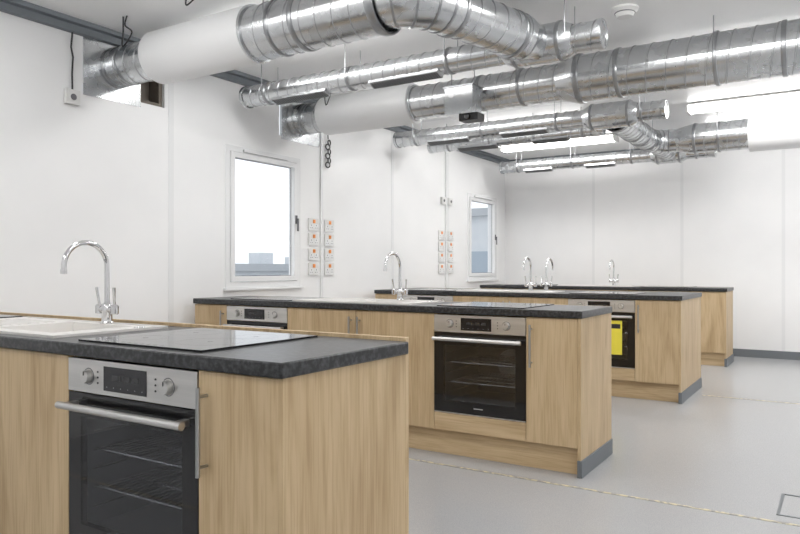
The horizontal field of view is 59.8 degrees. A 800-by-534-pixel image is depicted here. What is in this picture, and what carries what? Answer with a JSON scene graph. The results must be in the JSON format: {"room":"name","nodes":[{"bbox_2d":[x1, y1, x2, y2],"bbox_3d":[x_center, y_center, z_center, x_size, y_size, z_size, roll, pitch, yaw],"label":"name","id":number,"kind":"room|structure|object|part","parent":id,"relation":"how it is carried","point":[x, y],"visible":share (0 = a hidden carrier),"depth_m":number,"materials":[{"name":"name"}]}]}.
{"room":"teaching kitchen classroom","nodes":[
{"label":"teaching kitchen classroom","id":0,"kind":"room"},
{"bbox_2d":[0,11,504,323],"bbox_3d":[-1.546,-0.255,5.864,0.140,2.800,11.940,0,0,32],"label":"wall","id":1,"kind":"structure","parent":0,"point":[96,170],"depth_m":5.30,"materials":[{"name":"paint"}]},
{"bbox_2d":[64,32,79,105],"bbox_3d":[-2.195,-1.338,4.665,0.042,0.486,0.100,0,0,32],"label":"junction box","id":2,"kind":"object","parent":1,"relation":"attached to","point":[71,97],"visible":1,"depth_m":4.66,"materials":[{"name":"white plastic"}]},
{"bbox_2d":[141,81,161,106],"bbox_3d":[-2.048,-1.385,5.116,0.130,0.460,0.740,0,0,32],"label":"frame","id":3,"kind":"object","parent":1,"relation":"attached to","point":[151,92],"visible":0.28,"depth_m":5.34,"materials":[{"name":"brown metal"}]},
{"bbox_2d":[168,83,173,322],"bbox_3d":[-1.769,-0.265,5.377,0.003,2.620,0.050,0,0,32],"label":"trim","id":4,"kind":"structure","parent":1,"relation":"attached to","point":[170,85],"depth_m":5.38,"materials":[{"name":"white"}]},
{"bbox_2d":[0,0,509,163],"bbox_3d":[-1.466,-1.617,5.813,0.050,0.075,11.660,0,0,32],"label":"trim","id":5,"kind":"structure","parent":1,"relation":"attached to","point":[7,8],"depth_m":4.73,"materials":[{"name":"grey metal"}]},
{"bbox_2d":[223,144,303,290],"bbox_3d":[-1.232,-0.426,6.268,0.138,1.237,1.000,0,0,32],"label":"window","id":6,"kind":"structure","parent":1,"relation":"in","point":[232,282],"depth_m":6.22,"materials":[{"name":"white plastic"}]},
{"bbox_2d":[308,233,318,245],"bbox_3d":[-0.846,-0.280,6.817,0.018,0.120,0.146,0,0,32],"label":"wall socket","id":7,"kind":"object","parent":1,"relation":"attached to","point":[313,238],"visible":1,"depth_m":6.81,"materials":[{"name":"white plastic"}]},
{"bbox_2d":[308,218,318,230],"bbox_3d":[-0.846,-0.425,6.817,0.018,0.120,0.146,0,0,32],"label":"wall socket","id":8,"kind":"object","parent":1,"relation":"attached to","point":[313,224],"visible":1,"depth_m":6.81,"materials":[{"name":"white plastic"}]},
{"bbox_2d":[308,263,318,274],"bbox_3d":[-0.846,0.010,6.817,0.018,0.120,0.146,0,0,32],"label":"wall socket","id":9,"kind":"object","parent":1,"relation":"attached to","point":[313,268],"visible":1,"depth_m":6.81,"materials":[{"name":"white plastic"}]},
{"bbox_2d":[308,248,318,259],"bbox_3d":[-0.846,-0.135,6.817,0.018,0.120,0.146,0,0,32],"label":"wall socket","id":10,"kind":"object","parent":1,"relation":"attached to","point":[313,253],"visible":1,"depth_m":6.81,"materials":[{"name":"white plastic"}]},
{"bbox_2d":[320,133,322,296],"bbox_3d":[-0.782,-0.275,6.924,0.017,2.600,0.030,0,0,32],"label":"cable trunking","id":11,"kind":"object","parent":1,"relation":"attached to","point":[321,134],"visible":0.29,"depth_m":6.91,"materials":[{"name":"white plastic"}]},
{"bbox_2d":[325,135,330,167],"bbox_3d":[-0.719,-1.289,6.996,0.029,0.574,0.089,0,0,32],"label":"coiled cable","id":12,"kind":"object","parent":1,"relation":"attached to","point":[328,141],"visible":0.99,"depth_m":6.98,"materials":[{"name":"black plastic"}]},
{"bbox_2d":[324,263,333,274],"bbox_3d":[-0.712,0.010,7.028,0.018,0.120,0.146,0,0,32],"label":"wall socket","id":13,"kind":"object","parent":1,"relation":"attached to","point":[328,267],"visible":1,"depth_m":7.01,"materials":[{"name":"white plastic"}]},
{"bbox_2d":[324,249,333,260],"bbox_3d":[-0.712,-0.135,7.028,0.018,0.120,0.146,0,0,32],"label":"wall socket","id":14,"kind":"object","parent":1,"relation":"attached to","point":[328,253],"visible":1,"depth_m":7.01,"materials":[{"name":"white plastic"}]},
{"bbox_2d":[324,220,333,231],"bbox_3d":[-0.712,-0.425,7.028,0.018,0.120,0.146,0,0,32],"label":"wall socket","id":15,"kind":"object","parent":1,"relation":"attached to","point":[328,224],"visible":1,"depth_m":7.01,"materials":[{"name":"white plastic"}]},
{"bbox_2d":[324,234,333,245],"bbox_3d":[-0.712,-0.280,7.028,0.018,0.120,0.146,0,0,32],"label":"wall socket","id":16,"kind":"object","parent":1,"relation":"attached to","point":[328,238],"visible":1,"depth_m":7.01,"materials":[{"name":"white plastic"}]},
{"bbox_2d":[391,131,393,288],"bbox_3d":[-0.086,-0.265,8.040,0.003,2.620,0.050,0,0,32],"label":"trim","id":17,"kind":"structure","parent":1,"relation":"attached to","point":[392,133],"depth_m":8.04,"materials":[{"name":"white plastic"}]},
{"bbox_2d":[438,230,444,239],"bbox_3d":[0.538,-0.425,9.006,0.018,0.120,0.146,0,0,32],"label":"wall socket","id":18,"kind":"object","parent":1,"relation":"attached to","point":[441,234],"visible":1,"depth_m":9.00,"materials":[{"name":"white plastic"}]},
{"bbox_2d":[438,264,444,272],"bbox_3d":[0.538,0.010,9.006,0.018,0.120,0.146,0,0,32],"label":"wall socket","id":19,"kind":"object","parent":1,"relation":"attached to","point":[441,267],"visible":1,"depth_m":9.00,"materials":[{"name":"white plastic"}]},
{"bbox_2d":[438,253,444,261],"bbox_3d":[0.538,-0.135,9.006,0.018,0.120,0.146,0,0,32],"label":"wall socket","id":20,"kind":"object","parent":1,"relation":"attached to","point":[441,256],"visible":1,"depth_m":9.00,"materials":[{"name":"white plastic"}]},
{"bbox_2d":[438,242,444,250],"bbox_3d":[0.538,-0.280,9.006,0.018,0.120,0.146,0,0,32],"label":"wall socket","id":21,"kind":"object","parent":1,"relation":"attached to","point":[441,245],"visible":1,"depth_m":9.00,"materials":[{"name":"white plastic"}]},
{"bbox_2d":[440,197,445,203],"bbox_3d":[0.562,-0.875,9.026,0.042,0.090,0.090,0,0,32],"label":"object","id":22,"kind":"object","parent":1,"relation":"attached to","point":[442,199],"visible":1,"depth_m":9.00,"materials":[{"name":"white plastic"}]},
{"bbox_2d":[445,151,446,287],"bbox_3d":[0.602,-0.275,9.113,0.017,2.600,0.030,0,0,32],"label":"cable trunking","id":23,"kind":"object","parent":1,"relation":"attached to","point":[446,151],"visible":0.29,"depth_m":9.11,"materials":[{"name":"white plastic"}]},
{"bbox_2d":[447,151,448,287],"bbox_3d":[0.636,-0.265,9.181,0.003,2.620,0.050,0,0,32],"label":"trim","id":24,"kind":"structure","parent":1,"relation":"attached to","point":[447,151],"depth_m":9.17,"materials":[{"name":"white plastic"}]},
{"bbox_2d":[447,198,452,204],"bbox_3d":[0.663,-0.875,9.187,0.042,0.090,0.090,0,0,32],"label":"thermostat","id":25,"kind":"object","parent":1,"relation":"attached to","point":[449,200],"visible":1,"depth_m":9.16,"materials":[{"name":"white plastic"}]},
{"bbox_2d":[447,231,453,240],"bbox_3d":[0.672,-0.425,9.217,0.018,0.120,0.146,0,0,32],"label":"wall socket","id":26,"kind":"object","parent":1,"relation":"attached to","point":[450,235],"visible":1,"depth_m":9.20,"materials":[{"name":"white plastic"}]},
{"bbox_2d":[447,264,453,272],"bbox_3d":[0.672,0.010,9.217,0.018,0.120,0.146,0,0,32],"label":"wall socket","id":27,"kind":"object","parent":1,"relation":"attached to","point":[450,267],"visible":1,"depth_m":9.20,"materials":[{"name":"white plastic"}]},
{"bbox_2d":[447,253,453,261],"bbox_3d":[0.672,-0.135,9.217,0.018,0.120,0.146,0,0,32],"label":"wall socket","id":28,"kind":"object","parent":1,"relation":"attached to","point":[450,256],"visible":1,"depth_m":9.20,"materials":[{"name":"white plastic"}]},
{"bbox_2d":[447,242,453,250],"bbox_3d":[0.672,-0.280,9.217,0.018,0.120,0.146,0,0,32],"label":"wall socket","id":29,"kind":"object","parent":1,"relation":"attached to","point":[450,245],"visible":1,"depth_m":9.20,"materials":[{"name":"white plastic"}]},
{"bbox_2d":[467,193,498,281],"bbox_3d":[1.172,-0.426,10.072,0.138,1.237,1.000,0,0,32],"label":"window","id":30,"kind":"structure","parent":1,"relation":"in","point":[491,275],"depth_m":10.17,"materials":[{"name":"white plastic"}]},
{"bbox_2d":[23,0,799,159],"bbox_3d":[1.712,-1.715,3.804,7.850,0.120,11.940,0,0,32],"label":"ceiling","id":31,"kind":"structure","parent":0,"point":[655,20],"depth_m":4.91,"materials":[{"name":"paint"}]},
{"bbox_2d":[121,15,132,46],"bbox_3d":[-1.788,-1.554,4.556,0.101,0.207,0.021,0,0,32],"label":"hanging cable","id":32,"kind":"object","parent":31,"relation":"hanging from","point":[123,21],"visible":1,"depth_m":4.57,"materials":[{"name":"black plastic"}]},
{"bbox_2d":[83,0,546,107],"bbox_3d":[-0.685,-1.420,4.287,3.136,0.470,1.075,0,0,14],"label":"ventilation duct","id":33,"kind":"object","parent":31,"relation":"hanging from","point":[248,35],"visible":0.99,"depth_m":4.09,"materials":[{"name":"metal"}]},
{"bbox_2d":[239,0,607,108],"bbox_3d":[-0.023,-1.474,5.007,2.978,0.361,0.252,0,0,32],"label":"air duct","id":34,"kind":"object","parent":31,"relation":"hanging from","point":[564,40],"visible":0.88,"depth_m":4.84,"materials":[{"name":"metal"}]},
{"bbox_2d":[443,70,483,123],"bbox_3d":[0.504,-1.397,5.449,0.290,0.515,0.190,0,0,32],"label":"sensor box","id":35,"kind":"object","parent":31,"relation":"hanging from","point":[462,102],"visible":0.81,"depth_m":5.39,"materials":[{"name":"metal"}]},
{"bbox_2d":[420,101,571,122],"bbox_3d":[3.163,-1.652,5.986,7.450,0.006,0.100,0,0,32],"label":"light","id":36,"kind":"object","parent":31,"relation":"attached to","point":[560,102],"depth_m":7.24,"materials":[{"name":"white plastic"}]},
{"bbox_2d":[427,124,605,153],"bbox_3d":[1.218,-1.493,7.653,2.048,0.325,0.161,0,0,32],"label":"air duct","id":37,"kind":"object","parent":31,"relation":"hanging from","point":[564,135],"visible":0.64,"depth_m":7.55,"materials":[{"name":"metal"}]},
{"bbox_2d":[393,94,668,147],"bbox_3d":[1.172,-1.474,6.973,2.858,0.361,0.252,0,0,32],"label":"air duct","id":38,"kind":"object","parent":31,"relation":"hanging from","point":[626,113],"visible":0.99,"depth_m":6.75,"materials":[{"name":"metal"}]},
{"bbox_2d":[280,15,799,146],"bbox_3d":[2.238,-1.425,4.654,7.590,0.460,0.540,0,0,32],"label":"ventilation duct","id":39,"kind":"object","parent":31,"relation":"hanging from","point":[770,50],"visible":0.93,"depth_m":5.05,"materials":[{"name":"metal"}]},
{"bbox_2d":[500,134,618,152],"bbox_3d":[2.039,-1.609,9.027,1.524,0.080,0.224,0,0,32],"label":"light","id":40,"kind":"object","parent":31,"relation":"attached to","point":[607,138],"visible":0.93,"depth_m":8.91,"materials":[{"name":"white plastic"}]},
{"bbox_2d":[499,146,716,173],"bbox_3d":[2.621,-1.477,9.133,2.798,0.356,0.242,0,0,32],"label":"air duct","id":41,"kind":"object","parent":31,"relation":"hanging from","point":[610,159],"visible":0.74,"depth_m":9.13,"materials":[{"name":"metal"}]},
{"bbox_2d":[611,4,638,19],"bbox_3d":[1.435,-1.626,4.440,0.170,0.058,0.170,0,0,32],"label":"smoke detector","id":42,"kind":"object","parent":31,"relation":"attached to","point":[623,11],"visible":1,"depth_m":4.39,"materials":[{"name":"white plastic"}]},
{"bbox_2d":[606,110,799,160],"bbox_3d":[4.690,-1.442,6.239,5.175,0.425,2.488,0,0,32],"label":"ventilation duct","id":43,"kind":"object","parent":31,"relation":"attached to","point":[780,130],"visible":0.86,"depth_m":7.30,"materials":[{"name":"metal"}]},
{"bbox_2d":[685,90,799,115],"bbox_3d":[3.570,-1.609,6.676,1.524,0.080,0.224,0,0,32],"label":"light","id":44,"kind":"object","parent":31,"relation":"attached to","point":[791,96],"visible":1,"depth_m":6.74,"materials":[{"name":"white plastic"}]},
{"bbox_2d":[409,356,799,533],"bbox_3d":[1.712,1.205,3.804,7.850,0.120,11.940,0,0,32],"label":"floor","id":45,"kind":"structure","parent":0,"point":[730,455],"depth_m":3.82,"materials":[{"name":"plastic"}]},
{"bbox_2d":[0,312,408,533],"bbox_3d":[-1.436,0.684,2.793,3.087,0.922,0.636,0,0,32],"label":"kitchen island","id":46,"kind":"object","parent":45,"relation":"on","point":[309,435],"visible":0.77,"depth_m":1.99,"materials":[{"name":"wood"}]},
{"bbox_2d":[55,356,198,533],"bbox_3d":[-0.684,0.582,2.255,0.595,0.595,0.566,0,0,32],"label":"built-in oven","id":47,"kind":"object","parent":46,"relation":"in","point":[132,425],"visible":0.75,"depth_m":2.19,"materials":[{"name":"glass"}]},
{"bbox_2d":[0,316,407,378],"bbox_3d":[-1.436,0.255,2.794,3.087,0.040,0.600,0,0,32],"label":"island countertop","id":48,"kind":"structure","parent":46,"relation":"on","point":[286,359],"depth_m":2.00,"materials":[{"name":"stone"}]},
{"bbox_2d":[0,314,21,317],"bbox_3d":[-2.183,0.232,3.266,0.570,0.006,0.510,0,0,32],"label":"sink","id":49,"kind":"object","parent":48,"relation":"in","point":[1,315],"visible":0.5,"depth_m":3.30,"materials":[{"name":"white ceramic"}]},
{"bbox_2d":[0,317,167,337],"bbox_3d":[-1.443,0.315,2.780,0.970,0.179,0.470,0,0,32],"label":"sink","id":50,"kind":"object","parent":48,"relation":"in","point":[24,326],"visible":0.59,"depth_m":2.83,"materials":[{"name":"white ceramic"},{"name":"chrome"}]},
{"bbox_2d":[60,240,118,323],"bbox_3d":[-1.262,0.059,2.813,0.133,0.343,0.230,0,0,32],"label":"tap","id":51,"kind":"object","parent":48,"relation":"on","point":[106,309],"visible":1,"depth_m":2.87,"materials":[{"name":"silver metal"}]},
{"bbox_2d":[78,328,317,351],"bbox_3d":[-0.657,0.232,2.301,0.570,0.006,0.510,0,0,32],"label":"cooktop","id":52,"kind":"object","parent":48,"relation":"in","point":[194,339],"visible":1,"depth_m":2.23,"materials":[{"name":"black glass"}]},
{"bbox_2d":[193,296,612,478],"bbox_3d":[-0.152,0.690,4.840,3.070,0.910,0.636,0,0,32],"label":"kitchen island","id":53,"kind":"object","parent":45,"relation":"on","point":[567,427],"visible":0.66,"depth_m":4.09,"materials":[{"name":"wood"}]},
{"bbox_2d":[223,306,287,329],"bbox_3d":[-0.929,0.582,5.268,0.595,0.595,0.566,0,0,32],"label":"built-in oven","id":54,"kind":"object","parent":53,"relation":"in","point":[271,317],"visible":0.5,"depth_m":5.06,"materials":[{"name":"metal"}]},
{"bbox_2d":[193,296,611,318],"bbox_3d":[-0.152,0.255,4.840,3.070,0.040,0.600,0,0,32],"label":"island countertop","id":55,"kind":"structure","parent":53,"relation":"on","point":[552,311],"depth_m":4.30,"materials":[{"name":"stone"}]},
{"bbox_2d":[231,296,328,300],"bbox_3d":[-0.900,0.232,5.313,0.570,0.006,0.510,0,0,32],"label":"cooktop","id":56,"kind":"object","parent":55,"relation":"in","point":[273,298],"visible":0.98,"depth_m":5.22,"materials":[{"name":"black glass"}]},
{"bbox_2d":[292,297,444,312],"bbox_3d":[-0.228,0.315,4.870,0.970,0.179,0.470,0,0,32],"label":"sink","id":57,"kind":"object","parent":55,"relation":"in","point":[334,300],"visible":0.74,"depth_m":4.89,"materials":[{"name":"white ceramic"},{"name":"chrome"}]},
{"bbox_2d":[383,252,407,299],"bbox_3d":[-0.047,0.059,4.903,0.133,0.343,0.230,0,0,32],"label":"tap","id":58,"kind":"object","parent":55,"relation":"on","point":[399,291],"visible":1,"depth_m":4.96,"materials":[{"name":"silver metal"}]},
{"bbox_2d":[437,302,553,308],"bbox_3d":[0.604,0.232,4.362,0.570,0.006,0.510,0,0,32],"label":"cooktop","id":59,"kind":"object","parent":55,"relation":"in","point":[465,304],"visible":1,"depth_m":4.26,"materials":[{"name":"black glass"}]},
{"bbox_2d":[432,314,525,422],"bbox_3d":[0.584,0.582,4.312,0.595,0.595,0.566,0,0,32],"label":"built-in oven","id":60,"kind":"object","parent":53,"relation":"in","point":[480,369],"visible":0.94,"depth_m":4.25,"materials":[{"name":"glass"}]},
{"bbox_3d":[1.138,1.097,4.041,0.027,0.095,0.608,0,0,32],"label":"kick skirting","id":61,"kind":"part","parent":53,"relation":"part of","materials":[{"name":"grey plastic"}]},
{"bbox_2d":[374,288,701,403],"bbox_3d":[1.310,0.690,7.098,3.130,0.910,1.036,0,0,32],"label":"kitchen island","id":62,"kind":"object","parent":45,"relation":"on","point":[667,324],"visible":0.45,"depth_m":6.06,"materials":[{"name":"wood"}]},
{"bbox_2d":[403,295,452,300],"bbox_3d":[0.402,0.582,7.373,0.595,0.595,0.566,0,0,32],"label":"built-in oven","id":63,"kind":"object","parent":62,"relation":"in","point":[405,297],"visible":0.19,"depth_m":7.18,"materials":[{"name":"metal"}]},
{"bbox_2d":[374,288,701,300],"bbox_3d":[1.311,0.255,7.098,3.130,0.040,1.000,0,0,32],"label":"island countertop","id":64,"kind":"structure","parent":62,"relation":"on","point":[673,296],"depth_m":6.54,"materials":[{"name":"stone"}]},
{"bbox_2d":[408,288,469,290],"bbox_3d":[0.430,0.232,7.418,0.570,0.006,0.510,0,0,32],"label":"cooktop","id":65,"kind":"object","parent":64,"relation":"in","point":[428,289],"visible":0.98,"depth_m":7.40,"materials":[{"name":"black glass"}]},
{"bbox_2d":[456,289,564,297],"bbox_3d":[1.103,0.315,6.975,0.970,0.179,0.470,0,0,32],"label":"sink","id":66,"kind":"object","parent":64,"relation":"in","point":[470,290],"visible":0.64,"depth_m":6.99,"materials":[{"name":"white ceramic"}]},
{"bbox_2d":[522,257,536,290],"bbox_3d":[1.283,0.059,7.008,0.133,0.343,0.230,0,0,32],"label":"tap","id":67,"kind":"object","parent":64,"relation":"on","point":[526,284],"visible":1,"depth_m":7.06,"materials":[{"name":"silver metal"}]},
{"bbox_2d":[540,258,553,289],"bbox_3d":[1.579,0.063,7.364,0.133,0.343,0.230,0,0,32],"label":"tap","id":68,"kind":"object","parent":64,"relation":"on","point":[545,284],"visible":0.97,"depth_m":7.29,"materials":[{"name":"silver metal"}]},
{"bbox_2d":[569,291,645,294],"bbox_3d":[1.935,0.232,6.467,0.570,0.006,0.510,0,0,32],"label":"cooktop","id":69,"kind":"object","parent":64,"relation":"in","point":[584,292],"visible":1,"depth_m":6.40,"materials":[{"name":"black glass"}]},
{"bbox_2d":[568,299,634,368],"bbox_3d":[1.915,0.582,6.416,0.595,0.595,0.566,0,0,32],"label":"built-in oven","id":70,"kind":"object","parent":62,"relation":"in","point":[627,359],"visible":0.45,"depth_m":6.12,"materials":[{"name":"metal"}]},
{"bbox_2d":[611,320,621,354],"bbox_3d":[1.894,0.615,6.158,0.140,0.300,0.003,0,0,32],"label":"leaflet","id":71,"kind":"object","parent":70,"relation":"attached to","point":[616,326],"visible":0.64,"depth_m":6.15,"materials":[{"name":"yellow paper"}]},
{"bbox_3d":[2.626,1.097,6.283,0.027,0.095,1.008,0,0,32],"label":"kick skirting","id":72,"kind":"part","parent":62,"relation":"part of","materials":[{"name":"grey plastic"}]},
{"bbox_2d":[409,458,799,526],"bbox_3d":[1.404,1.144,3.324,7.540,0.002,0.022,0,0,32],"label":"tape","id":73,"kind":"object","parent":45,"relation":"on","point":[409,458],"visible":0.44,"depth_m":3.51,"materials":[{"name":"grey plastic"}]},
{"bbox_2d":[480,284,733,366],"bbox_3d":[2.601,0.690,9.121,3.150,0.910,0.636,0,0,32],"label":"kitchen island","id":74,"kind":"object","parent":45,"relation":"on","point":[716,302],"visible":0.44,"depth_m":8.17,"materials":[{"name":"wood"}]},
{"bbox_2d":[480,284,733,291],"bbox_3d":[2.602,0.255,9.121,3.150,0.040,0.600,0,0,32],"label":"island countertop","id":75,"kind":"structure","parent":74,"relation":"on","point":[709,289],"depth_m":8.67,"materials":[{"name":"stone"}]},
{"bbox_2d":[557,284,640,286],"bbox_3d":[2.602,0.315,9.103,0.970,0.179,0.470,0,0,32],"label":"sink","id":76,"kind":"object","parent":75,"relation":"in","point":[568,284],"visible":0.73,"depth_m":9.09,"materials":[{"name":"white ceramic"}]},
{"bbox_2d":[609,259,618,284],"bbox_3d":[2.782,0.059,9.136,0.133,0.343,0.230,0,0,32],"label":"tap","id":77,"kind":"object","parent":75,"relation":"on","point":[613,280],"visible":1,"depth_m":9.19,"materials":[{"name":"silver metal"}]},
{"bbox_2d":[640,286,696,287],"bbox_3d":[3.341,0.232,8.654,0.570,0.006,0.510,0,0,32],"label":"cooktop","id":78,"kind":"object","parent":75,"relation":"in","point":[640,286],"visible":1,"depth_m":8.61,"materials":[{"name":"black glass"}]},
{"bbox_3d":[3.925,1.097,8.301,0.027,0.095,0.608,0,0,32],"label":"kick skirting","id":79,"kind":"part","parent":74,"relation":"part of","materials":[{"name":"grey plastic"}]},
{"bbox_2d":[703,395,797,403],"bbox_3d":[4.507,1.144,5.136,4.230,0.002,0.022,0,0,32],"label":"tape","id":80,"kind":"object","parent":45,"relation":"on","point":[703,395],"visible":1,"depth_m":6.05,"materials":[{"name":"grey plastic"}]},
{"bbox_2d":[776,493,799,518],"bbox_3d":[2.031,1.143,3.259,0.450,0.003,0.360,0,0,32],"label":"frame","id":81,"kind":"object","parent":45,"relation":"on","point":[782,494],"visible":1,"depth_m":3.35,"materials":[{"name":"grey metal"}]},
{"bbox_2d":[505,148,799,351],"bbox_3d":[4.865,-0.255,8.791,7.570,2.800,0.140,0,0,32],"label":"wall","id":82,"kind":"structure","parent":0,"point":[733,199],"depth_m":9.36,"materials":[{"name":"paint"}]},
{"bbox_2d":[510,149,639,160],"bbox_3d":[4.835,-1.617,8.697,7.520,0.075,0.050,0,0,32],"label":"trim","id":83,"kind":"structure","parent":82,"relation":"attached to","point":[627,149],"depth_m":10.10,"materials":[{"name":"grey metal"}]},
{"bbox_2d":[592,168,594,284],"bbox_3d":[2.786,-0.265,10.021,0.040,2.620,0.003,0,0,32],"label":"trim","id":84,"kind":"structure","parent":82,"relation":"attached to","point":[593,169],"depth_m":10.02,"materials":[{"name":"white plastic"}]},
{"bbox_2d":[680,161,683,285],"bbox_3d":[3.800,-0.265,9.379,0.040,2.620,0.003,0,0,32],"label":"trim","id":85,"kind":"structure","parent":82,"relation":"attached to","point":[682,163],"depth_m":9.38,"materials":[{"name":"white plastic"}]},
{"bbox_2d":[733,348,799,359],"bbox_3d":[4.824,1.095,8.726,7.570,0.100,0.012,0,0,32],"label":"baseboard","id":86,"kind":"structure","parent":82,"relation":"attached to","point":[770,354],"depth_m":8.83,"materials":[{"name":"grey plastic"}]},
{"bbox_2d":[782,149,784,350],"bbox_3d":[4.814,-0.265,8.738,0.040,2.620,0.003,0,0,32],"label":"trim","id":87,"kind":"structure","parent":82,"relation":"attached to","point":[783,150],"depth_m":8.74,"materials":[{"name":"white"}]},
{"label":"outside","id":88,"kind":"structure","parent":0,"visible":0},
{"bbox_3d":[-14.535,4.395,38.765,54.000,0.100,70.000,0,0,32],"label":"ground","id":89,"kind":"structure","parent":88,"visible":0},
{"bbox_2d":[235,253,288,281],"bbox_3d":[-8.929,1.770,36.404,6.400,5.150,16.400,0,0,32],"label":"neighbouring building","id":90,"kind":"structure","parent":89,"relation":"on","point":[259,263],"depth_m":34.77,"materials":[{"name":"grey"}]},
{"bbox_2d":[472,208,487,272],"bbox_3d":[4.875,0.995,30.636,7.900,6.700,7.400,0,0,32],"label":"neighbouring building","id":91,"kind":"structure","parent":89,"relation":"on","point":[479,215],"depth_m":27.53,"materials":[{"name":"grey"}]}
]}

